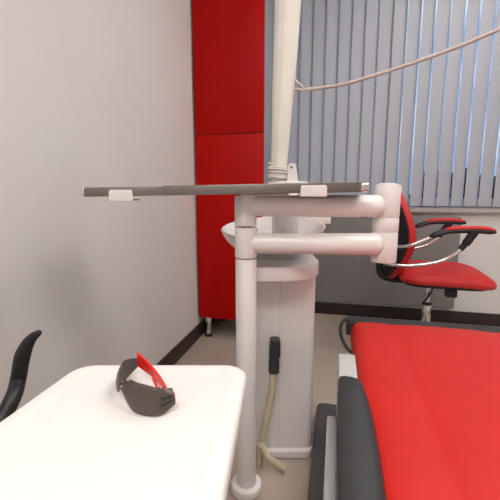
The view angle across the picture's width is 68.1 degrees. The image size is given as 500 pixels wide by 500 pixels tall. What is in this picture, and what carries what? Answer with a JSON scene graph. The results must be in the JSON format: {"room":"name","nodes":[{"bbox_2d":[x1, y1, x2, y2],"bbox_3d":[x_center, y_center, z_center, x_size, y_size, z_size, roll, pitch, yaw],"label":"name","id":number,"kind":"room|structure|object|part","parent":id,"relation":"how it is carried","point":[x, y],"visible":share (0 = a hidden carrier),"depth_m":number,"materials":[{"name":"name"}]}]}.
{"room":"dental clinic","nodes":[
{"label":"dental clinic","id":0,"kind":"room"},
{"bbox_2d":[0,0,203,410],"bbox_3d":[-0.857,-0.504,0.451,0.200,2.750,5.032,2,9,13],"label":"wall","id":1,"kind":"structure","parent":0,"point":[94,93],"depth_m":1.32,"materials":[{"name":"white paint"}]},
{"bbox_2d":[156,318,216,364],"bbox_3d":[-0.752,0.813,0.639,0.014,0.090,5.002,2,9,13],"label":"baseboard","id":2,"kind":"structure","parent":1,"relation":"attached to","point":[186,343],"depth_m":2.16,"materials":[{"name":"brown wood"}]},
{"bbox_2d":[175,313,495,499],"bbox_3d":[0.873,0.968,0.278,3.954,0.100,5.632,2,9,13],"label":"floor","id":3,"kind":"structure","parent":0,"point":[220,348],"depth_m":2.05,"materials":[{"name":"beige tile"}]},
{"bbox_2d":[0,330,41,421],"bbox_3d":[-0.577,0.530,0.621,0.350,0.656,0.444,-2,9,-11],"label":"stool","id":4,"kind":"object","parent":3,"relation":"on","point":[12,398],"visible":0.95,"depth_m":0.78,"materials":[{"name":"black plastic"}]},
{"bbox_2d":[0,365,246,499],"bbox_3d":[-0.203,0.556,0.567,0.367,0.620,0.426,1,9,5],"label":"table","id":5,"kind":"object","parent":3,"relation":"on","point":[80,438],"visible":0.99,"depth_m":0.50,"materials":[{"name":"white plastic"}]},
{"bbox_2d":[116,352,175,415],"bbox_3d":[-0.178,0.215,0.598,0.064,0.045,0.156,-8,12,-40],"label":"safety glasses","id":6,"kind":"object","parent":5,"relation":"on","point":[142,399],"visible":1,"depth_m":0.56,"materials":[{"name":"brown"}]},
{"bbox_2d":[192,0,274,336],"bbox_3d":[-0.077,-0.588,2.381,0.418,2.300,0.420,2,9,13],"label":"tall cabinet","id":7,"kind":"object","parent":3,"relation":"on","point":[233,40],"visible":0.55,"depth_m":2.15,"materials":[{"name":"red laminate"}]},
{"bbox_3d":[-0.273,0.488,2.435,0.042,0.127,0.042,2,9,13],"label":"leg","id":8,"kind":"part","parent":7,"relation":"part of","materials":[{"name":"metal"}]},
{"bbox_3d":[-0.123,-1.187,2.086,0.418,1.024,0.018,2,9,13],"label":"door","id":9,"kind":"part","parent":7,"relation":"part of","materials":[{"name":"red paint"}]},
{"bbox_3d":[-0.123,-0.118,2.259,0.418,1.132,0.018,2,9,13],"label":"door","id":10,"kind":"part","parent":7,"relation":"part of","materials":[{"name":"red paint"}]},
{"bbox_2d":[109,0,499,499],"bbox_3d":[0.265,-0.050,1.218,1.265,1.609,0.518,0,9,-2],"label":"dental unit","id":11,"kind":"object","parent":3,"relation":"on","point":[277,269],"visible":1,"depth_m":1.15,"materials":[{"name":"white plastic"}]},
{"bbox_2d":[81,182,368,196],"bbox_3d":[-0.064,-0.169,1.039,0.736,0.037,0.195,0,9,0],"label":"tray","id":12,"kind":"object","parent":11,"relation":"on","point":[345,186],"visible":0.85,"depth_m":0.94,"materials":[{"name":"metal"}]},
{"bbox_2d":[256,336,286,472],"bbox_3d":[0.078,0.527,1.260,0.113,0.462,0.083,2,9,13],"label":"hose","id":13,"kind":"object","parent":11,"relation":"attached to","point":[274,343],"visible":0.99,"depth_m":1.25,"materials":[{"name":"grey plastic"}]},
{"bbox_2d":[268,358,278,373],"bbox_3d":[0.081,0.390,1.258,0.034,0.054,0.036,0,9,0],"label":"socket","id":14,"kind":"object","parent":13,"relation":"attached to","point":[273,368],"depth_m":1.24,"materials":[{"name":"grey plastic"}]},
{"bbox_2d":[221,217,325,259],"bbox_3d":[0.079,-0.040,1.280,0.355,0.131,0.309,2,9,13],"label":"bowl","id":15,"kind":"object","parent":11,"relation":"on","point":[264,224],"depth_m":1.25,"materials":[{"name":"white ceramic"}]},
{"bbox_3d":[0.098,0.710,1.452,0.259,0.035,0.270,0,9,0],"label":"foot plate","id":16,"kind":"part","parent":11,"relation":"part of","materials":[{"name":"white plastic"}]},
{"bbox_3d":[0.181,-0.018,1.051,0.386,0.063,0.063,0,9,3],"label":"arm","id":17,"kind":"part","parent":11,"relation":"part of","materials":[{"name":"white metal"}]},
{"bbox_3d":[0.181,-0.123,1.034,0.386,0.063,0.063,0,9,3],"label":"arm","id":18,"kind":"part","parent":11,"relation":"part of","materials":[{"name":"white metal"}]},
{"bbox_2d":[268,0,499,232],"bbox_3d":[0.489,-0.420,1.114,0.886,0.844,0.148,2,9,13],"label":"lamp","id":19,"kind":"object","parent":11,"relation":"attached to","point":[287,12],"depth_m":1.17,"materials":[{"name":"grey plastic"}]},
{"bbox_2d":[307,316,499,499],"bbox_3d":[0.495,0.537,0.882,0.714,0.558,1.215,2,9,13],"label":"dental chair","id":20,"kind":"object","parent":3,"relation":"on","point":[415,415],"visible":1,"depth_m":0.75,"materials":[{"name":"red leather"}]},
{"bbox_3d":[0.180,0.342,0.617,0.066,0.088,0.400,2,9,13],"label":"armrest","id":21,"kind":"part","parent":20,"relation":"part of","materials":[{"name":"grey plastic"}]},
{"bbox_2d":[376,192,496,321],"bbox_3d":[1.008,0.126,2.083,0.603,0.986,0.595,2,9,13],"label":"office chair","id":22,"kind":"object","parent":3,"relation":"on","point":[441,273],"visible":0.59,"depth_m":1.88,"materials":[{"name":"red fabric"}]},
{"bbox_3d":[0.834,-0.105,2.083,0.131,0.530,0.444,3,10,16],"label":"backrest","id":23,"kind":"part","parent":22,"relation":"part of","materials":[{"name":"red fabric"}]},
{"bbox_3d":[1.153,-0.158,2.250,0.289,0.058,0.038,3,10,16],"label":"armrest","id":24,"kind":"part","parent":22,"relation":"part of","materials":[{"name":"black plastic"}]},
{"bbox_3d":[1.061,0.129,2.053,0.473,0.079,0.491,2,9,13],"label":"seat","id":25,"kind":"part","parent":22,"relation":"part of","materials":[{"name":"red fabric"}]},
{"bbox_3d":[1.043,0.212,1.948,0.056,0.044,0.140,2,9,13],"label":"lever","id":26,"kind":"part","parent":22,"relation":"part of","materials":[{"name":"black plastic"}]},
{"bbox_3d":[1.011,-0.080,1.767,0.289,0.058,0.038,3,10,16],"label":"armrest","id":27,"kind":"part","parent":22,"relation":"part of","materials":[{"name":"black plastic"}]},
{"bbox_2d":[315,206,499,313],"bbox_3d":[1.478,-0.851,2.593,3.754,2.750,0.260,2,9,13],"label":"wall","id":28,"kind":"structure","parent":0,"point":[483,254],"depth_m":2.58,"materials":[{"name":"white paint"}]},
{"bbox_2d":[312,216,461,308],"bbox_3d":[0.887,0.071,2.717,1.148,0.654,0.051,2,9,13],"label":"radiator","id":29,"kind":"object","parent":28,"relation":"attached to","point":[340,278],"visible":0.31,"depth_m":2.70,"materials":[{"name":"grey metal"}]},
{"bbox_2d":[286,0,499,206],"bbox_3d":[1.363,-1.068,2.388,2.600,1.560,0.045,2,9,13],"label":"vertical blind","id":30,"kind":"object","parent":28,"relation":"attached to","point":[327,133],"visible":0.73,"depth_m":2.48,"materials":[{"name":"grey fabric"}]},
{"bbox_2d":[315,302,499,326],"bbox_3d":[1.446,0.484,2.674,3.354,0.090,0.014,2,9,13],"label":"baseboard","id":31,"kind":"structure","parent":28,"relation":"attached to","point":[444,316],"depth_m":2.74,"materials":[{"name":"brown wood"}]},
{"bbox_2d":[384,0,493,206],"bbox_3d":[1.420,-1.109,2.627,2.500,1.590,0.060,2,9,13],"label":"window","id":32,"kind":"structure","parent":28,"relation":"in","point":[394,0],"depth_m":2.69,"materials":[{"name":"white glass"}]},
{"bbox_2d":[408,206,499,212],"bbox_3d":[1.389,-0.287,2.627,2.600,0.034,0.200,2,9,13],"label":"windowsill","id":33,"kind":"structure","parent":28,"relation":"attached to","point":[425,209],"depth_m":2.54,"materials":[{"name":"paint"}]},
{"label":"outside","id":34,"kind":"structure","parent":0,"visible":0},
{"bbox_3d":[4.011,-0.504,12.804,60.000,0.100,20.000,2,9,13],"label":"ground","id":35,"kind":"structure","parent":34,"visible":0},
{"bbox_2d":[409,168,495,197],"bbox_3d":[2.860,-0.873,9.064,16.770,2.203,1.416,2,9,13],"label":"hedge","id":36,"kind":"object","parent":35,"relation":"on","point":[465,168],"visible":0.02,"depth_m":8.19,"materials":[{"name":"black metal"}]}
]}

